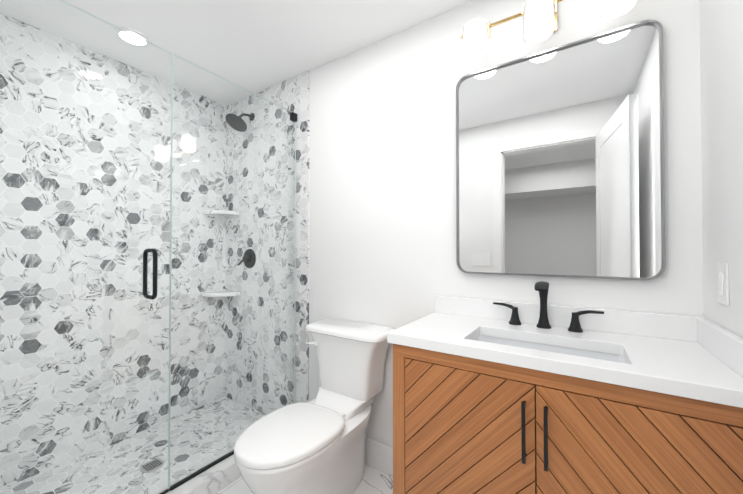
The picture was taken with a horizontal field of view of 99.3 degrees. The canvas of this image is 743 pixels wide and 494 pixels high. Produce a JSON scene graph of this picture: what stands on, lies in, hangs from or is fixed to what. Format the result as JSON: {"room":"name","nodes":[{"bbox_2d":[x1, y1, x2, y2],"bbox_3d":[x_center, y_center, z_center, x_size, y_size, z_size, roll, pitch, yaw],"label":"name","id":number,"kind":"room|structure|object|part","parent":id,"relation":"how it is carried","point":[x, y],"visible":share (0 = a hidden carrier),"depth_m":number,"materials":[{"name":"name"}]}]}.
{"room":"bathroom","nodes":[
{"label":"bathroom","id":0,"kind":"room"},
{"bbox_2d":[0,13,226,488],"bbox_3d":[-1.716,0.035,1.930,0.100,2.440,1.720,0,-1,33],"label":"wall","id":1,"kind":"structure","parent":0,"point":[143,325],"depth_m":1.92,"materials":[{"name":"tile"}]},
{"bbox_2d":[0,0,472,105],"bbox_3d":[-0.477,-1.244,1.192,3.000,0.100,1.820,0,-1,33],"label":"ceiling","id":2,"kind":"structure","parent":0,"point":[254,46],"depth_m":1.73,"materials":[{"name":"white paint"}]},
{"bbox_2d":[114,27,150,47],"bbox_3d":[-1.352,-1.184,1.790,0.170,0.006,0.170,0,-1,33],"label":"recessed light","id":3,"kind":"object","parent":2,"relation":"in","point":[130,38],"visible":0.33,"depth_m":1.78,"materials":[{"name":"white"}]},
{"bbox_2d":[216,464,392,493],"bbox_3d":[-0.771,1.285,0.348,3.400,0.100,3.500,0,-1,33],"label":"floor","id":4,"kind":"structure","parent":0,"point":[375,481],"depth_m":1.66,"materials":[{"name":"tile"}]},
{"bbox_2d":[0,397,265,493],"bbox_3d":[-1.296,1.238,1.754,0.780,0.030,1.512,0,-1,33],"label":"shower floor","id":5,"kind":"structure","parent":4,"relation":"on","point":[191,417],"depth_m":1.84,"materials":[{"name":"tile"}]},
{"bbox_2d":[140,459,163,472],"bbox_3d":[-1.224,1.220,1.763,0.110,0.005,0.110,0,-1,33],"label":"shower drain","id":6,"kind":"object","parent":5,"relation":"on","point":[159,463],"depth_m":1.76,"materials":[{"name":"silver metal"}]},
{"bbox_2d":[151,447,240,493],"bbox_3d":[-0.926,1.201,1.511,0.135,0.098,1.512,0,-1,33],"label":"sill","id":7,"kind":"structure","parent":4,"relation":"on","point":[219,476],"depth_m":1.60,"materials":[{"name":"stone"}]},
{"bbox_2d":[0,0,296,493],"bbox_3d":[-0.935,0.113,1.533,0.118,2.076,1.506,0,-1,33],"label":"glass","id":8,"kind":"object","parent":7,"relation":"on","point":[293,118],"visible":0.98,"depth_m":1.44,"materials":[{"name":"clear glass"}]},
{"bbox_3d":[-1.148,0.104,1.208,0.010,2.067,0.698,0,-1,33],"label":"door","id":9,"kind":"part","parent":8,"relation":"part of","materials":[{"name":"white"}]},
{"bbox_3d":[-1.003,0.121,1.429,0.118,0.229,0.018,0,-1,33],"label":"handle","id":10,"kind":"part","parent":8,"relation":"part of","materials":[{"name":"black metal"}]},
{"bbox_2d":[234,319,394,493],"bbox_3d":[-0.275,0.844,1.519,0.508,0.811,0.787,0,-1,33],"label":"toilet","id":11,"kind":"object","parent":4,"relation":"on","point":[316,445],"visible":0.98,"depth_m":1.50,"materials":[{"name":"white ceramic"}]},
{"bbox_2d":[387,281,742,493],"bbox_3d":[0.593,0.690,1.130,0.964,1.110,0.501,0,-1,33],"label":"bathroom vanity","id":12,"kind":"object","parent":4,"relation":"on","point":[505,397],"visible":1,"depth_m":0.97,"materials":[{"name":"brown wood"}]},
{"bbox_3d":[0.310,0.761,1.063,0.433,0.691,0.013,0,-1,33],"label":"door","id":13,"kind":"part","parent":12,"relation":"part of","materials":[{"name":"brown wood"}]},
{"bbox_3d":[0.480,0.547,0.927,0.068,0.180,0.033,0,-1,33],"label":"handle","id":14,"kind":"part","parent":12,"relation":"part of","materials":[{"name":"black metal"}]},
{"bbox_2d":[387,295,742,407],"bbox_3d":[0.597,0.301,1.140,0.964,0.124,0.489,0,-1,33],"label":"countertop","id":15,"kind":"structure","parent":12,"relation":"on","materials":[{"name":"white stone"}]},
{"bbox_2d":[493,281,603,332],"bbox_3d":[0.679,0.231,1.252,0.398,0.190,0.136,0,-1,33],"label":"faucet","id":16,"kind":"object","parent":15,"relation":"on","point":[514,313],"depth_m":1.28,"materials":[{"name":"black metal"}]},
{"bbox_2d":[474,335,625,362],"bbox_3d":[0.582,0.431,1.085,0.513,0.141,0.268,0,-1,33],"label":"sink","id":17,"kind":"object","parent":15,"relation":"in","point":[524,342],"depth_m":1.16,"materials":[{"name":"white ceramic"}]},
{"bbox_3d":[0.668,0.758,0.828,0.417,0.691,0.013,0,-1,33],"label":"door","id":18,"kind":"part","parent":12,"relation":"part of","materials":[{"name":"brown wood"}]},
{"bbox_2d":[309,0,703,446],"bbox_3d":[-0.005,0.034,1.895,3.000,2.440,0.100,0,-1,33],"label":"wall","id":19,"kind":"structure","parent":0,"point":[382,186],"depth_m":1.66,"materials":[{"name":"white paint"}]},
{"bbox_2d":[225,70,309,414],"bbox_3d":[-0.811,0.040,2.360,0.942,2.440,0.008,0,-1,33],"label":"wall tile","id":20,"kind":"structure","parent":19,"relation":"attached to","point":[292,94],"depth_m":2.31,"materials":[{"name":"white tile"}]},
{"bbox_2d":[202,210,239,215],"bbox_3d":[-1.178,-0.268,2.479,0.200,0.028,0.200,0,-1,33],"label":"corner shelf","id":21,"kind":"object","parent":20,"relation":"attached to","point":[216,212],"depth_m":2.44,"materials":[{"name":"stone"}]},
{"bbox_2d":[202,290,239,296],"bbox_3d":[-1.178,0.370,2.471,0.200,0.028,0.200,0,-1,33],"label":"corner shelf","id":22,"kind":"object","parent":20,"relation":"attached to","point":[227,294],"depth_m":2.44,"materials":[{"name":"stone"}]},
{"bbox_2d":[225,113,254,131],"bbox_3d":[-0.979,-0.954,2.354,0.160,0.166,0.206,0,-1,33],"label":"shower head","id":23,"kind":"object","parent":20,"relation":"attached to","point":[237,126],"depth_m":2.33},
{"bbox_2d":[238,249,255,267],"bbox_3d":[-0.958,0.089,2.417,0.154,0.150,0.056,0,-1,33],"label":"shower valve","id":24,"kind":"object","parent":20,"relation":"attached to","point":[250,253],"depth_m":2.41,"materials":[{"name":"black metal"}]},
{"bbox_2d":[365,437,392,475],"bbox_3d":[-0.043,1.179,1.836,0.896,0.150,0.016,0,-1,33],"label":"baseboard","id":25,"kind":"structure","parent":19,"relation":"attached to","point":[378,455],"depth_m":1.76,"materials":[{"name":"white wood"}]},
{"bbox_2d":[460,0,637,62],"bbox_3d":[0.689,-0.942,1.296,0.638,0.173,0.155,0,-1,33],"label":"sconce","id":26,"kind":"object","parent":19,"relation":"attached to","point":[540,20],"visible":1,"depth_m":1.27,"materials":[{"name":"white glass"}]},
{"bbox_2d":[456,20,665,279],"bbox_3d":[0.731,-0.351,1.335,0.750,0.947,0.030,0,-1,33],"label":"mirror","id":27,"kind":"object","parent":19,"relation":"attached to","point":[560,163],"visible":0.92,"depth_m":1.28,"materials":[{"name":"silver metal"}]},
{"bbox_2d":[699,0,742,337],"bbox_3d":[0.707,0.015,0.338,0.100,2.440,1.720,0,-1,33],"label":"wall","id":28,"kind":"structure","parent":0,"point":[721,51],"depth_m":0.93,"materials":[{"name":"white paint"}]},
{"bbox_2d":[717,263,728,305],"bbox_3d":[1.029,0.107,0.927,0.008,0.120,0.074,0,-1,33],"label":"switch plate","id":29,"kind":"object","parent":28,"relation":"attached to","point":[722,283],"visible":1,"depth_m":0.92,"materials":[{"name":"white plastic"}]}
]}

